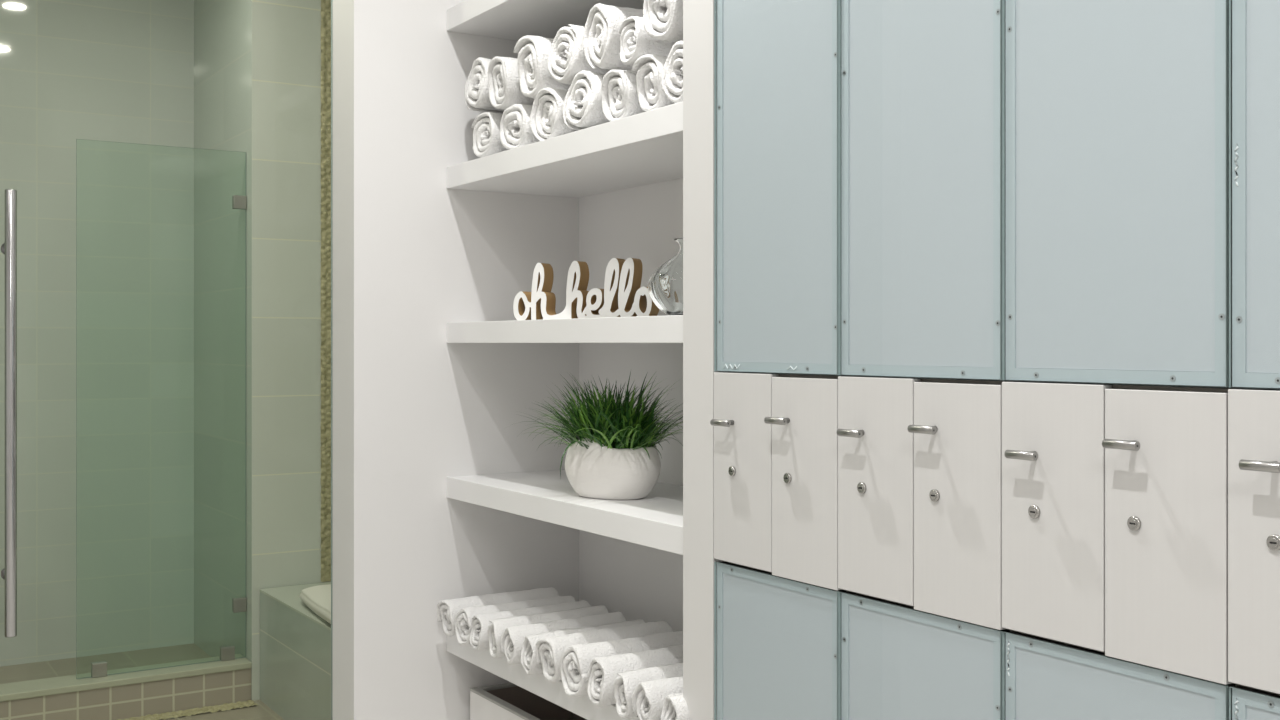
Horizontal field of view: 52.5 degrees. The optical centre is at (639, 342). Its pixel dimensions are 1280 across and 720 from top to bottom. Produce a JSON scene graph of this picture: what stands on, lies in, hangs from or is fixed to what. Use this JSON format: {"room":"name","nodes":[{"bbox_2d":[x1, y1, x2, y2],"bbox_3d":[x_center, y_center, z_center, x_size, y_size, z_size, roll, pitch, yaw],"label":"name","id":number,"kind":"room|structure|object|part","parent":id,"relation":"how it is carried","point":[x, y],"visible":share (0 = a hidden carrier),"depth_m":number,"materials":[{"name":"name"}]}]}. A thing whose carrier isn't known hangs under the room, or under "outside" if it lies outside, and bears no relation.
{"room":"changing room","nodes":[
{"label":"changing room","id":0,"kind":"room"},
{"bbox_2d":[0,643,210,683],"bbox_3d":[-2.839,1.427,4.878,2.440,0.145,0.760,0,0,-32],"label":"floor","id":1,"kind":"structure","parent":0,"point":[144,657],"depth_m":5.50,"materials":[{"name":"beige tile"}]},
{"bbox_2d":[117,700,283,719],"bbox_3d":[-1.759,1.446,3.981,3.300,0.107,1.593,0,0,-32],"label":"floor","id":2,"kind":"structure","parent":0,"point":[262,711],"depth_m":4.89,"materials":[{"name":"beige tile"}]},
{"bbox_2d":[0,654,251,719],"bbox_3d":[-2.591,1.323,4.486,2.439,0.153,0.168,0,0,-32],"label":"shower curb","id":3,"kind":"object","parent":2,"relation":"on","point":[122,696],"visible":1,"depth_m":4.85,"materials":[{"name":"beige tile"}]},
{"bbox_2d":[76,139,246,678],"bbox_3d":[-1.826,0.245,4.975,0.624,2.002,0.030,0,0,-32],"label":"screen","id":4,"kind":"object","parent":3,"relation":"on","point":[239,604],"visible":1,"depth_m":5.09,"materials":[{"name":"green glass"}]},
{"bbox_2d":[260,582,330,719],"bbox_3d":[-0.777,1.183,4.634,0.721,0.435,1.535,0,0,-32],"label":"bathtub surround","id":5,"kind":"object","parent":2,"relation":"on","point":[295,642],"visible":0.25,"depth_m":4.75,"materials":[{"name":"green tile"}]},
{"bbox_2d":[299,584,330,623],"bbox_3d":[-1.031,0.931,4.629,0.268,0.068,0.620,0,0,-27],"label":"folded towel","id":6,"kind":"object","parent":5,"relation":"on","point":[317,598],"visible":0.34,"depth_m":4.63,"materials":[{"name":"white fabric"}]},
{"bbox_2d":[194,0,251,699],"bbox_3d":[-1.768,-0.150,5.524,0.060,3.100,1.019,0,0,-32],"label":"wall","id":7,"kind":"structure","parent":0,"point":[222,28],"depth_m":5.44,"materials":[{"name":"green tile"}]},
{"bbox_2d":[252,0,330,699],"bbox_3d":[-1.181,-0.150,5.346,0.860,3.100,0.110,0,0,-32],"label":"wall","id":8,"kind":"structure","parent":0,"point":[286,34],"depth_m":5.16,"materials":[{"name":"green tile"}]},
{"bbox_2d":[332,0,578,719],"bbox_3d":[-0.362,-0.200,3.852,1.080,3.200,0.184,0,0,-32],"label":"wall","id":9,"kind":"structure","parent":0,"point":[413,255],"depth_m":3.60,"materials":[{"name":"white paint"}]},
{"bbox_2d":[0,0,331,719],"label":"door","id":10,"kind":"structure","parent":9,"relation":"in","point":[9,248],"depth_m":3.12,"materials":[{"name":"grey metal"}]},
{"bbox_3d":[-1.534,0.170,3.155,0.032,1.079,0.075,0,0,-32],"label":"pull handle","id":11,"kind":"part","parent":10,"relation":"part of","materials":[{"name":"silver metal"}]},
{"bbox_3d":[-1.524,-0.130,3.213,1.564,3.040,0.012,0,0,-32],"label":"pane","id":12,"kind":"part","parent":10,"relation":"part of","materials":[{"name":"clear glass"}]},
{"bbox_2d":[470,682,586,719],"bbox_3d":[-0.014,1.133,3.214,0.336,0.335,1.196,0,0,-32],"label":"bin","id":13,"kind":"object","parent":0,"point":[506,701],"visible":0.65,"depth_m":3.66,"materials":[{"name":"white"}]},
{"bbox_3d":[-0.148,1.137,3.129,0.016,0.327,1.196,0,0,-32],"label":"panel","id":14,"kind":"part","parent":13,"relation":"part of","materials":[{"name":"white"}]},
{"bbox_2d":[579,178,682,631],"bbox_3d":[1.493,-0.200,1.395,0.184,3.200,5.953,0,0,-32],"label":"wall","id":15,"kind":"structure","parent":0,"point":[637,581],"depth_m":3.59,"materials":[{"name":"white paint"}]},
{"bbox_2d":[447,635,638,719],"bbox_3d":[-0.028,0.833,3.218,0.426,0.059,1.242,0,0,-32],"label":"niche shelf","id":16,"kind":"object","parent":15,"relation":"attached to","point":[554,692],"visible":0.21,"depth_m":3.18,"materials":[{"name":"white paint"}]},
{"bbox_2d":[437,587,558,635],"bbox_3d":[-0.388,0.748,3.624,0.360,0.102,0.090,0,0,-31],"label":"rolled towel","id":17,"kind":"object","parent":16,"relation":"on","point":[447,610],"visible":0.3,"depth_m":3.57,"materials":[{"name":"white fabric"}]},
{"bbox_2d":[454,595,575,644],"bbox_3d":[-0.331,0.755,3.543,0.354,0.099,0.087,0,0,-34],"label":"rolled towel","id":18,"kind":"object","parent":16,"relation":"on","point":[462,621],"visible":0.23,"depth_m":3.48,"materials":[{"name":"white fabric"}]},
{"bbox_2d":[469,600,590,649],"bbox_3d":[-0.288,0.753,3.466,0.354,0.096,0.084,0,0,-34],"label":"rolled towel","id":19,"kind":"object","parent":16,"relation":"on","point":[479,625],"visible":0.29,"depth_m":3.40,"materials":[{"name":"white fabric"}]},
{"bbox_2d":[487,605,607,657],"bbox_3d":[-0.235,0.752,3.388,0.358,0.100,0.084,0,0,-33],"label":"rolled towel","id":20,"kind":"object","parent":16,"relation":"on","point":[495,630],"visible":0.23,"depth_m":3.33,"materials":[{"name":"white fabric"}]},
{"bbox_2d":[500,611,625,664],"bbox_3d":[-0.187,0.752,3.309,0.357,0.095,0.086,0,0,-34],"label":"rolled towel","id":21,"kind":"object","parent":16,"relation":"on","point":[512,638],"visible":0.27,"depth_m":3.25,"materials":[{"name":"white fabric"}]},
{"bbox_2d":[521,619,644,674],"bbox_3d":[-0.132,0.753,3.230,0.360,0.101,0.084,0,0,-34],"label":"rolled towel","id":22,"kind":"object","parent":16,"relation":"on","point":[528,652],"visible":0.22,"depth_m":3.16,"materials":[{"name":"white fabric"}]},
{"bbox_2d":[536,621,672,681],"bbox_3d":[-0.078,0.745,3.143,0.360,0.108,0.095,0,0,-32],"label":"rolled towel","id":23,"kind":"object","parent":16,"relation":"on","point":[549,650],"visible":0.29,"depth_m":3.08,"materials":[{"name":"white fabric"}]},
{"bbox_2d":[560,631,682,696],"bbox_3d":[-0.011,0.747,3.033,0.355,0.117,0.103,0,0,-31],"label":"rolled towel","id":24,"kind":"object","parent":16,"relation":"on","point":[575,660],"visible":0.3,"depth_m":2.96,"materials":[{"name":"white fabric"}]},
{"bbox_2d":[586,644,682,706],"bbox_3d":[0.047,0.746,2.937,0.354,0.110,0.097,0,0,-31],"label":"rolled towel","id":25,"kind":"object","parent":16,"relation":"on","point":[602,672],"visible":0.27,"depth_m":2.86,"materials":[{"name":"white fabric"}]},
{"bbox_2d":[614,662,682,717],"bbox_3d":[0.099,0.752,2.859,0.358,0.100,0.084,0,0,-33],"label":"rolled towel","id":26,"kind":"object","parent":16,"relation":"on","point":[626,683],"visible":0.28,"depth_m":2.78,"materials":[{"name":"white fabric"}]},
{"bbox_2d":[631,676,682,719],"bbox_3d":[0.146,0.752,2.783,0.357,0.095,0.086,0,0,-33],"label":"rolled towel","id":27,"kind":"object","parent":16,"relation":"on","point":[648,698],"visible":0.27,"depth_m":2.69,"materials":[{"name":"white fabric"}]},
{"bbox_2d":[661,693,688,719],"bbox_3d":[0.203,0.754,2.698,0.360,0.099,0.082,0,0,-32],"label":"rolled towel","id":28,"kind":"object","parent":16,"relation":"on","point":[675,707],"visible":0.13,"depth_m":2.60,"materials":[{"name":"white fabric"}]},
{"bbox_2d":[447,0,643,40],"bbox_3d":[-0.028,-0.902,3.218,0.426,0.059,1.242,0,0,-32],"label":"niche shelf","id":29,"kind":"object","parent":15,"relation":"attached to","point":[504,19],"visible":0.53,"depth_m":3.49,"materials":[{"name":"white paint"}]},
{"bbox_2d":[447,102,682,197],"bbox_3d":[-0.028,-0.462,3.218,0.426,0.060,1.242,0,0,-32],"label":"niche shelf","id":30,"kind":"object","parent":15,"relation":"attached to","point":[645,148],"visible":0.51,"depth_m":3.17,"materials":[{"name":"white paint"}]},
{"bbox_2d":[471,112,509,157],"bbox_3d":[-0.261,-0.560,3.586,0.401,0.129,0.146,0,0,-33],"label":"rolled towel","id":31,"kind":"object","parent":30,"relation":"on","point":[486,132],"visible":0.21,"depth_m":3.48,"materials":[{"name":"white fabric"}]},
{"bbox_2d":[464,57,504,113],"bbox_3d":[-0.291,-0.703,3.611,0.389,0.141,0.139,0,0,-33],"label":"rolled towel","id":32,"kind":"object","parent":31,"relation":"on","point":[476,91],"visible":0.14,"depth_m":3.51,"materials":[{"name":"white fabric"}]},
{"bbox_2d":[500,104,538,148],"bbox_3d":[-0.167,-0.554,3.432,0.397,0.126,0.150,0,0,-33],"label":"rolled towel","id":33,"kind":"object","parent":30,"relation":"on","point":[515,129],"visible":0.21,"depth_m":3.33,"materials":[{"name":"white fabric"}]},
{"bbox_2d":[488,56,534,109],"bbox_3d":[-0.212,-0.681,3.485,0.392,0.143,0.135,0,0,-32],"label":"rolled towel","id":34,"kind":"object","parent":33,"relation":"on","point":[503,78],"visible":0.23,"depth_m":3.38,"materials":[{"name":"white fabric"}]},
{"bbox_2d":[530,88,577,140],"bbox_3d":[-0.075,-0.560,3.291,0.402,0.136,0.149,0,0,-33],"label":"rolled towel","id":35,"kind":"object","parent":30,"relation":"on","point":[546,116],"visible":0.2,"depth_m":3.18,"materials":[{"name":"white fabric"}]},
{"bbox_2d":[513,35,570,97],"bbox_3d":[-0.126,-0.695,3.352,0.397,0.156,0.135,0,0,-34],"label":"rolled towel","id":36,"kind":"object","parent":35,"relation":"on","point":[534,75],"visible":0.16,"depth_m":3.24,"materials":[{"name":"white fabric"}]},
{"bbox_2d":[562,70,610,129],"bbox_3d":[0.013,-0.570,3.135,0.396,0.135,0.151,0,0,-32],"label":"rolled towel","id":37,"kind":"object","parent":30,"relation":"on","point":[582,104],"visible":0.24,"depth_m":3.02,"materials":[{"name":"white fabric"}]},
{"bbox_2d":[547,24,607,83],"bbox_3d":[-0.027,-0.691,3.201,0.391,0.142,0.145,0,0,-31],"label":"rolled towel","id":38,"kind":"object","parent":37,"relation":"on","point":[566,57],"visible":0.2,"depth_m":3.09,"materials":[{"name":"white fabric"}]},
{"bbox_2d":[582,3,642,71],"bbox_3d":[0.058,-0.704,3.071,0.393,0.147,0.136,0,0,-31],"label":"rolled towel","id":39,"kind":"object","parent":37,"relation":"on","point":[601,35],"visible":0.19,"depth_m":2.96,"materials":[{"name":"white fabric"}]},
{"bbox_2d":[601,70,646,120],"bbox_3d":[0.104,-0.555,3.015,0.399,0.124,0.135,0,0,-33],"label":"rolled towel","id":40,"kind":"object","parent":30,"relation":"on","point":[619,93],"visible":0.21,"depth_m":2.91,"materials":[{"name":"white fabric"}]},
{"bbox_2d":[619,16,674,65],"bbox_3d":[0.136,-0.667,2.950,0.393,0.113,0.093,0,0,-31],"label":"rolled towel","id":41,"kind":"object","parent":40,"relation":"on","point":[635,42],"visible":0.22,"depth_m":2.85,"materials":[{"name":"white fabric"}]},
{"bbox_2d":[631,54,674,110],"bbox_3d":[0.179,-0.561,2.893,0.405,0.125,0.123,0,0,-32],"label":"rolled towel","id":42,"kind":"object","parent":30,"relation":"on","point":[649,68],"visible":0.17,"depth_m":2.80,"materials":[{"name":"white fabric"}]},
{"bbox_2d":[643,0,682,42],"bbox_3d":[0.196,-0.709,2.834,0.389,0.145,0.125,0,0,-33],"label":"rolled towel","id":43,"kind":"object","parent":42,"relation":"on","point":[663,19],"visible":0.15,"depth_m":2.73,"materials":[{"name":"white fabric"}]},
{"bbox_2d":[661,41,682,102],"bbox_3d":[0.240,-0.561,2.784,0.398,0.138,0.121,0,0,-32],"label":"rolled towel","id":44,"kind":"object","parent":30,"relation":"on","point":[672,75],"visible":0.12,"depth_m":2.70,"materials":[{"name":"white fabric"}]},
{"bbox_2d":[447,470,682,554],"bbox_3d":[-0.028,0.403,3.218,0.426,0.058,1.242,0,0,-32],"label":"niche shelf","id":45,"kind":"object","parent":15,"relation":"attached to","point":[655,520],"visible":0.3,"depth_m":3.09,"materials":[{"name":"white paint"}]},
{"bbox_2d":[506,372,682,499],"bbox_3d":[-0.073,0.219,3.147,0.414,0.310,0.506,0,0,-41],"label":"potted grass","id":46,"kind":"object","parent":45,"relation":"on","point":[612,453],"depth_m":3.08,"materials":[{"name":"green grass foliage"},{"name":"white ceramic"}]},
{"bbox_2d":[565,438,660,499],"bbox_3d":[-0.067,0.300,3.147,0.246,0.147,0.163,0,0,31],"label":"plant pot","id":47,"kind":"object","parent":46,"relation":"attached to","point":[616,471],"depth_m":3.07,"materials":[{"name":"white ceramic"}]},
{"bbox_2d":[447,315,682,342],"bbox_3d":[-0.028,-0.029,3.218,0.426,0.057,1.242,0,0,-32],"label":"niche shelf","id":48,"kind":"object","parent":15,"relation":"attached to","point":[639,329],"visible":0.51,"depth_m":3.02,"materials":[{"name":"white paint"}]},
{"bbox_2d":[513,258,659,319],"bbox_3d":[-0.139,-0.134,3.275,0.402,0.153,0.046,0,0,28],"label":"word sign","id":49,"kind":"object","parent":48,"relation":"on","point":[622,295],"visible":0.94,"depth_m":3.25,"materials":[{"name":"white wood"}]},
{"bbox_2d":[648,238,682,314],"bbox_3d":[0.100,-0.140,2.788,0.162,0.166,0.163,0,0,-32],"label":"glass vase","id":50,"kind":"object","parent":48,"relation":"on","point":[665,284],"visible":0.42,"depth_m":2.73,"materials":[{"name":"clear glass"}]},
{"bbox_2d":[838,591,1013,719],"bbox_3d":[0.621,0.855,2.178,0.443,0.860,0.358,0,0,-32],"label":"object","id":51,"kind":"object","parent":15,"relation":"attached to","point":[897,661],"visible":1,"depth_m":2.08,"materials":[{"name":"frosted glass"},{"name":"pale aluminium"}]},
{"bbox_2d":[837,376,932,605],"bbox_3d":[0.557,0.239,2.245,0.479,0.365,0.181,0,0,-32],"label":"locker","id":52,"kind":"object","parent":51,"relation":"on","point":[876,445],"visible":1,"depth_m":2.13,"materials":[{"name":"grey"}]},
{"bbox_3d":[0.356,0.149,2.148,0.035,0.013,0.052,0,0,-32],"label":"knob","id":53,"kind":"part","parent":52,"relation":"part of","materials":[{"name":"silver metal"}]},
{"bbox_2d":[907,378,1023,629],"bbox_3d":[0.654,0.240,2.092,0.479,0.366,0.181,0,0,-32],"label":"locker","id":54,"kind":"object","parent":51,"relation":"on","point":[957,427],"visible":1,"depth_m":1.98,"materials":[{"name":"grey"}]},
{"bbox_2d":[838,0,1001,379],"bbox_3d":[0.621,-0.335,2.178,0.443,0.780,0.358,0,0,-32],"label":"wall panel","id":55,"kind":"object","parent":54,"relation":"on","point":[920,81],"visible":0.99,"depth_m":2.06,"materials":[{"name":"frosted glass"},{"name":"pale aluminium"}]},
{"bbox_3d":[0.445,0.134,2.008,0.035,0.013,0.052,0,0,-32],"label":"knob","id":56,"kind":"part","parent":54,"relation":"part of","materials":[{"name":"silver metal"}]},
{"bbox_2d":[1002,631,1240,719],"bbox_3d":[0.815,0.855,1.873,0.443,0.860,0.358,0,0,-32],"label":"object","id":57,"kind":"object","parent":15,"relation":"attached to","point":[1043,678],"visible":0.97,"depth_m":1.78,"materials":[{"name":"frosted glass"},{"name":"pale aluminium"}]},
{"bbox_2d":[1002,381,1127,651],"bbox_3d":[0.751,0.239,1.940,0.479,0.365,0.181,0,0,-32],"label":"locker","id":58,"kind":"object","parent":57,"relation":"on","point":[1053,432],"visible":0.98,"depth_m":1.82,"materials":[{"name":"grey"}]},
{"bbox_3d":[0.550,0.159,1.843,0.035,0.013,0.052,0,0,-32],"label":"knob","id":59,"kind":"part","parent":58,"relation":"part of","materials":[{"name":"silver metal"}]},
{"bbox_2d":[1102,384,1249,684],"bbox_3d":[0.848,0.240,1.787,0.479,0.366,0.181,0,0,-32],"label":"locker","id":60,"kind":"object","parent":57,"relation":"on","point":[1166,447],"visible":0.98,"depth_m":1.67,"materials":[{"name":"grey"}]},
{"bbox_2d":[1002,0,1231,386],"bbox_3d":[0.815,-0.335,1.873,0.443,0.780,0.358,0,0,-32],"label":"wall panel","id":61,"kind":"object","parent":60,"relation":"on","point":[1115,113],"visible":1,"depth_m":1.75,"materials":[{"name":"frosted glass"},{"name":"pale aluminium"}]},
{"bbox_3d":[0.639,0.133,1.702,0.035,0.013,0.052,0,0,-32],"label":"knob","id":62,"kind":"part","parent":60,"relation":"part of","materials":[{"name":"silver metal"}]},
{"bbox_2d":[1229,685,1279,719],"bbox_3d":[1.009,0.855,1.568,0.443,0.860,0.358,0,0,-32],"label":"base cabinet","id":63,"kind":"object","parent":15,"relation":"attached to","point":[1248,703],"visible":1,"depth_m":1.58,"materials":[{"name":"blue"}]},
{"bbox_2d":[1228,388,1279,693],"bbox_3d":[0.945,0.239,1.634,0.479,0.365,0.181,0,0,-32],"label":"locker","id":64,"kind":"object","parent":63,"relation":"on","point":[1253,413],"visible":1,"depth_m":1.57,"materials":[{"name":"grey"}]},
{"bbox_2d":[1229,0,1279,388],"bbox_3d":[1.009,-0.335,1.568,0.443,0.780,0.358,0,0,-32],"label":"wall panel","id":65,"kind":"object","parent":64,"relation":"on","point":[1255,23],"visible":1,"depth_m":1.58,"materials":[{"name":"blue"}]},
{"bbox_3d":[0.824,-0.335,1.450,0.005,0.780,0.358,0,0,-32],"label":"door","id":66,"kind":"part","parent":65,"relation":"part of","materials":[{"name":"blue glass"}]},
{"bbox_3d":[0.744,0.145,1.538,0.035,0.013,0.052,0,0,-32],"label":"knob","id":67,"kind":"part","parent":64,"relation":"part of","materials":[{"name":"silver metal"}]},
{"bbox_2d":[683,0,720,719],"bbox_3d":[0.122,-0.200,2.566,0.018,3.200,0.103,0,0,-32],"label":"wall","id":68,"kind":"structure","parent":0,"point":[698,15],"depth_m":2.56,"materials":[{"name":"white paint"}]},
{"bbox_2d":[714,561,849,719],"bbox_3d":[0.427,0.855,2.484,0.443,0.860,0.358,0,0,-32],"label":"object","id":69,"kind":"object","parent":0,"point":[777,637],"visible":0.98,"depth_m":2.38,"materials":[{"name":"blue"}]},
{"bbox_2d":[710,372,798,571],"bbox_3d":[0.363,0.239,2.550,0.479,0.365,0.181,0,0,-32],"label":"locker","id":70,"kind":"object","parent":69,"relation":"on","point":[742,400],"visible":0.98,"depth_m":2.44,"materials":[{"name":"grey"}]},
{"bbox_3d":[0.162,0.151,2.453,0.035,0.013,0.052,0,0,-32],"label":"knob","id":71,"kind":"part","parent":70,"relation":"part of","materials":[{"name":"silver metal"}]},
{"bbox_2d":[764,374,862,589],"bbox_3d":[0.460,0.240,2.398,0.479,0.366,0.181,0,0,-32],"label":"locker","id":72,"kind":"object","parent":69,"relation":"on","point":[804,419],"visible":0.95,"depth_m":2.29,"materials":[{"name":"grey"}]},
{"bbox_2d":[714,0,837,374],"bbox_3d":[0.427,-0.335,2.484,0.443,0.780,0.358,0,0,-32],"label":"wall panel","id":73,"kind":"object","parent":72,"relation":"on","point":[777,60],"visible":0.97,"depth_m":2.37,"materials":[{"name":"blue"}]},
{"bbox_3d":[0.251,0.139,2.313,0.035,0.013,0.052,0,0,-32],"label":"knob","id":74,"kind":"part","parent":72,"relation":"part of","materials":[{"name":"silver metal"}]}
]}

